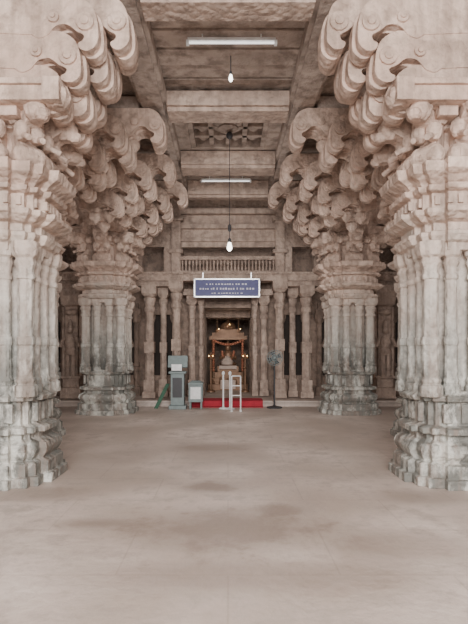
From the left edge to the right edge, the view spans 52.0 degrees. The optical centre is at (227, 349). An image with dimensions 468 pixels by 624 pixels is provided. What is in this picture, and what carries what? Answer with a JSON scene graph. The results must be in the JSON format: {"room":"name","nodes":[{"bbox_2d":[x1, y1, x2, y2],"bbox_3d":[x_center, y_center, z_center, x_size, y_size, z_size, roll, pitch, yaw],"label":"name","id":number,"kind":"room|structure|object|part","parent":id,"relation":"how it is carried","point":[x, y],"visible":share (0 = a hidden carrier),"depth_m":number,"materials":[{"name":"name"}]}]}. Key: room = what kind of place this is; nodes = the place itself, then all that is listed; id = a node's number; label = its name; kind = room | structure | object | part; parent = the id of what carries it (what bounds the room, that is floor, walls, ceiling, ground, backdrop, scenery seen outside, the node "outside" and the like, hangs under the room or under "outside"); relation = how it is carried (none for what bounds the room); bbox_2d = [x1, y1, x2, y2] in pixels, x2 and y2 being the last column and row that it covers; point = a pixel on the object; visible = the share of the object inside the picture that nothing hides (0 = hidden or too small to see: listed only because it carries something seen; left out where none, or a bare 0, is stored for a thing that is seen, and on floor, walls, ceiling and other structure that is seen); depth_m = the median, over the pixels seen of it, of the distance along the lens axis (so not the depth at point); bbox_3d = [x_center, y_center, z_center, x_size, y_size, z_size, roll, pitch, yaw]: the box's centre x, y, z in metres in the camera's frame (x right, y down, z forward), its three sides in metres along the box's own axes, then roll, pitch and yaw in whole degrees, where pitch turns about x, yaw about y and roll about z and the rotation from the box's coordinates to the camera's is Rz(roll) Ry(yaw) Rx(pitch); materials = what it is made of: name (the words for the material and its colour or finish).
{"room":"house of worship","nodes":[
{"label":"house of worship","id":0,"kind":"room"},
{"bbox_2d":[111,21,344,179],"bbox_3d":[0.000,-4.505,5.500,16.000,0.490,17.000,0,0,0],"label":"ceiling","id":1,"kind":"structure","parent":0,"point":[193,67],"depth_m":7.48,"materials":[{"name":"stone"}]},
{"bbox_2d":[107,96,139,107],"bbox_3d":[-4.750,-4.160,8.250,6.500,0.200,0.400,0,0,0],"label":"beam","id":2,"kind":"structure","parent":1,"relation":"attached to","point":[124,101],"depth_m":8.05,"materials":[{"name":"stone"}]},
{"bbox_2d":[120,0,188,201],"bbox_3d":[-1.260,-4.180,5.100,0.480,0.240,16.200,0,0,0],"label":"beam","id":3,"kind":"structure","parent":1,"relation":"attached to","point":[147,82],"depth_m":7.28,"materials":[{"name":"stone"}]},
{"bbox_2d":[153,174,163,180],"bbox_3d":[-4.750,-4.160,11.650,6.500,0.200,0.400,0,0,0],"label":"trim","id":4,"kind":"structure","parent":1,"relation":"attached to","point":[157,177],"depth_m":11.45,"materials":[{"name":"stone"}]},
{"bbox_2d":[201,176,250,182],"bbox_3d":[-0.050,-4.175,11.750,1.240,0.150,0.060,0,0,0],"label":"fluorescent tube light","id":5,"kind":"object","parent":1,"relation":"attached to","point":[209,179],"visible":1,"depth_m":11.72,"materials":[{"name":"white paint"}]},
{"bbox_2d":[166,91,289,122],"bbox_3d":[0.000,-4.145,8.225,2.040,0.310,0.550,0,0,0],"label":"beam","id":6,"kind":"structure","parent":1,"relation":"attached to","point":[182,106],"depth_m":8.00,"materials":[{"name":"beige stone"}]},
{"bbox_2d":[140,0,315,20],"bbox_3d":[0.000,-4.165,5.725,2.040,0.270,0.450,0,0,0],"label":"beam","id":7,"kind":"structure","parent":1,"relation":"attached to","point":[153,10],"depth_m":5.70,"materials":[{"name":"beige stone"}]},
{"bbox_2d":[181,151,274,175],"bbox_3d":[0.000,-4.125,10.650,2.040,0.350,0.600,0,0,0],"label":"beam","id":8,"kind":"structure","parent":1,"relation":"attached to","point":[193,163],"depth_m":10.35,"materials":[{"name":"beige stone"}]},
{"bbox_2d":[188,180,267,199],"bbox_3d":[0.000,-4.090,12.325,2.040,0.420,0.350,0,0,0],"label":"beam","id":9,"kind":"structure","parent":1,"relation":"attached to","point":[257,189],"depth_m":12.15,"materials":[{"name":"beige stone"}]},
{"bbox_2d":[226,131,232,250],"bbox_3d":[0.030,-3.105,9.420,0.140,2.330,0.140,0,0,0],"label":"hanging bulb","id":10,"kind":"object","parent":1,"relation":"hanging from","point":[229,135],"visible":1,"depth_m":9.40,"materials":[{"name":"glass"}]},
{"bbox_3d":[0.030,-2.025,9.420,0.110,0.170,0.110,0,0,0],"label":"bulb","id":11,"kind":"part","parent":10,"relation":"part of","materials":[{"name":"white glass"}]},
{"bbox_2d":[229,56,232,81],"bbox_3d":[0.040,-4.101,7.000,0.066,0.378,0.066,0,0,0],"label":"hanging bulb","id":12,"kind":"object","parent":1,"relation":"hanging from","point":[230,72],"visible":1,"depth_m":6.99,"materials":[{"name":"glass"}]},
{"bbox_2d":[186,34,276,45],"bbox_3d":[0.050,-4.235,6.550,1.240,0.150,0.060,0,0,0],"label":"fluorescent tube light","id":13,"kind":"object","parent":1,"relation":"attached to","point":[191,40],"visible":1,"depth_m":6.53,"materials":[{"name":"white paint"}]},
{"bbox_2d":[292,174,302,180],"bbox_3d":[4.750,-4.160,11.650,6.500,0.200,0.400,0,0,0],"label":"trim","id":14,"kind":"structure","parent":1,"relation":"attached to","point":[297,177],"depth_m":11.45,"materials":[{"name":"stone"}]},
{"bbox_2d":[267,0,335,201],"bbox_3d":[1.260,-4.180,5.100,0.480,0.240,16.200,0,0,0],"label":"beam","id":15,"kind":"structure","parent":1,"relation":"attached to","point":[308,82],"depth_m":7.28,"materials":[{"name":"stone"}]},
{"bbox_2d":[316,96,348,107],"bbox_3d":[4.750,-4.160,8.250,6.500,0.200,0.400,0,0,0],"label":"beam","id":16,"kind":"structure","parent":1,"relation":"attached to","point":[324,101],"depth_m":8.05,"materials":[{"name":"stone"}]},
{"bbox_2d":[56,248,399,395],"bbox_3d":[0.000,-1.600,14.590,16.000,6.200,0.720,0,0,0],"label":"wall","id":17,"kind":"structure","parent":0,"point":[153,257],"depth_m":14.45,"materials":[{"name":"stone"}]},
{"bbox_2d":[58,315,397,374],"bbox_3d":[0.000,-0.150,14.438,13.340,1.800,0.015,0,0,0],"label":"window","id":18,"kind":"structure","parent":17,"relation":"attached to","point":[157,324],"depth_m":14.43,"materials":[{"name":"black"}]},
{"bbox_2d":[205,310,250,391],"bbox_3d":[0.000,-0.300,17.000,2.600,3.600,4.200,0,0,0],"label":"wall","id":19,"kind":"structure","parent":0,"point":[214,319],"depth_m":18.90,"materials":[{"name":"stone"}]},
{"bbox_2d":[0,406,467,623],"bbox_3d":[0.000,1.600,3.375,16.000,0.200,18.750,0,0,0],"label":"floor","id":20,"kind":"structure","parent":0,"point":[287,514],"depth_m":4.08,"materials":[{"name":"stone"}]},
{"bbox_2d":[0,0,137,490],"bbox_3d":[-2.994,-1.270,5.381,3.668,5.540,2.364,0,0,-39],"label":"stone pillar","id":21,"kind":"structure","parent":20,"relation":"on","point":[60,74],"depth_m":5.30,"materials":[{"name":"beige stone"}]},
{"bbox_2d":[49,108,167,436],"bbox_3d":[-3.005,-1.268,8.117,3.568,5.537,2.377,0,0,25],"label":"stone pillar","id":22,"kind":"structure","parent":20,"relation":"on","point":[119,138],"depth_m":8.02,"materials":[{"name":"beige stone"}]},
{"bbox_2d":[65,154,187,415],"bbox_3d":[-2.718,-1.270,11.311,4.467,5.540,3.083,0,0,41],"label":"stone pillar","id":23,"kind":"structure","parent":20,"relation":"on","point":[109,234],"depth_m":11.14,"materials":[{"name":"beige stone"}]},
{"bbox_2d":[154,384,169,408],"bbox_3d":[-1.710,1.190,12.440,0.470,0.620,0.089,0,0,-42],"label":"plank","id":24,"kind":"object","parent":20,"relation":"on","point":[166,385],"visible":1,"depth_m":12.42,"materials":[{"name":"green wood"}]},
{"bbox_2d":[168,356,187,409],"bbox_3d":[-1.280,0.822,12.242,0.500,1.357,0.375,0,0,0],"label":"information kiosk","id":25,"kind":"object","parent":20,"relation":"on","point":[176,363],"visible":1,"depth_m":12.11,"materials":[{"name":"grey metal"}]},
{"bbox_3d":[-1.280,0.950,12.106,0.240,0.500,0.008,0,0,0],"label":"door panel","id":26,"kind":"part","parent":25,"relation":"part of","materials":[{"name":"metal"}]},
{"bbox_2d":[188,380,203,408],"bbox_3d":[-0.820,1.137,12.280,0.380,0.725,0.380,0,0,0],"label":"box","id":27,"kind":"object","parent":20,"relation":"on","point":[195,387],"visible":1,"depth_m":12.13,"materials":[{"name":"grey metal"}]},
{"bbox_2d":[219,371,225,408],"bbox_3d":[-0.120,1.020,12.250,0.240,0.960,0.234,0,0,0],"label":"stanchion post","id":28,"kind":"object","parent":20,"relation":"on","point":[223,372],"visible":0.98,"depth_m":12.23,"materials":[{"name":"silver metal"}]},
{"bbox_2d":[54,384,401,405],"bbox_3d":[0.000,1.520,15.850,16.000,0.360,6.300,0,0,0],"label":"platform","id":29,"kind":"object","parent":20,"relation":"on","point":[267,400],"visible":0.13,"depth_m":12.75,"materials":[{"name":"stone"}]},
{"bbox_2d":[207,352,214,391],"bbox_3d":[-0.550,0.715,15.400,0.280,1.270,0.273,0,0,0],"label":"oil lamp","id":30,"kind":"object","parent":29,"relation":"on","point":[210,357],"visible":1,"depth_m":15.37,"materials":[{"name":"gold metal"}]},
{"bbox_2d":[192,398,262,407],"bbox_3d":[-0.030,1.410,12.845,1.900,0.176,0.750,0,0,0],"label":"carpet","id":31,"kind":"object","parent":29,"relation":"on","point":[207,402],"visible":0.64,"depth_m":12.67,"materials":[{"name":"carpet"}]},
{"bbox_2d":[54,256,401,398],"bbox_3d":[0.000,-0.640,13.659,15.800,3.960,1.087,0,0,0],"label":"colonnade","id":32,"kind":"object","parent":29,"relation":"on","point":[152,284],"visible":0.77,"depth_m":13.38,"materials":[{"name":"beige stone"}]},
{"bbox_2d":[194,273,259,297],"bbox_3d":[-0.030,-1.780,13.165,1.800,0.680,0.130,0,0,0],"label":"signboard","id":33,"kind":"object","parent":32,"relation":"attached to","point":[203,288],"visible":1,"depth_m":13.12,"materials":[{"name":"metal"}]},
{"bbox_2d":[58,199,397,271],"bbox_3d":[0.000,-3.235,13.550,15.800,2.130,0.500,0,0,0],"label":"wall","id":34,"kind":"structure","parent":32,"relation":"on","point":[203,224],"depth_m":13.50,"materials":[{"name":"beige stone"}]},
{"bbox_2d":[208,320,247,389],"bbox_3d":[0.000,0.115,16.540,1.320,2.470,1.120,0,0,0],"label":"shrine","id":35,"kind":"object","parent":29,"relation":"on","point":[227,364],"visible":0.88,"depth_m":16.41,"materials":[{"name":"gold metal"}]},
{"bbox_2d":[241,352,248,391],"bbox_3d":[0.550,0.715,15.400,0.280,1.270,0.273,0,0,0],"label":"oil lamp","id":36,"kind":"object","parent":29,"relation":"on","point":[244,357],"visible":1,"depth_m":15.37,"materials":[{"name":"gold metal"}]},
{"bbox_2d":[226,371,234,409],"bbox_3d":[0.050,1.020,12.200,0.240,0.960,0.234,0,0,0],"label":"stanchion post","id":37,"kind":"object","parent":20,"relation":"on","point":[229,372],"visible":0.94,"depth_m":12.18,"materials":[{"name":"silver metal"}]},
{"bbox_2d":[231,375,241,411],"bbox_3d":[0.200,1.063,11.800,0.270,0.874,0.300,0,0,0],"label":"barrier","id":38,"kind":"object","parent":20,"relation":"on","point":[240,409],"visible":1,"depth_m":11.78,"materials":[{"name":"silver metal"}]},
{"bbox_2d":[267,350,282,408],"bbox_3d":[1.200,0.746,12.420,0.414,1.508,0.400,0,0,0],"label":"pedestal fan","id":39,"kind":"object","parent":20,"relation":"on","point":[274,357],"visible":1,"depth_m":12.35,"materials":[{"name":"metal"}]},
{"bbox_2d":[268,154,390,415],"bbox_3d":[2.718,-1.270,11.311,4.467,5.540,3.083,0,0,-41],"label":"stone pillar","id":40,"kind":"structure","parent":20,"relation":"on","point":[346,234],"depth_m":11.14,"materials":[{"name":"beige stone"}]},
{"bbox_2d":[288,108,406,436],"bbox_3d":[3.008,-1.270,8.112,3.559,5.540,2.373,0,0,-26],"label":"stone pillar","id":41,"kind":"structure","parent":20,"relation":"on","point":[336,138],"depth_m":8.02,"materials":[{"name":"beige stone"}]},
{"bbox_2d":[318,0,467,490],"bbox_3d":[2.994,-1.270,5.381,3.668,5.540,2.364,0,0,39],"label":"stone pillar","id":42,"kind":"structure","parent":20,"relation":"on","point":[401,74],"depth_m":5.28,"materials":[{"name":"beige stone"}]}
]}

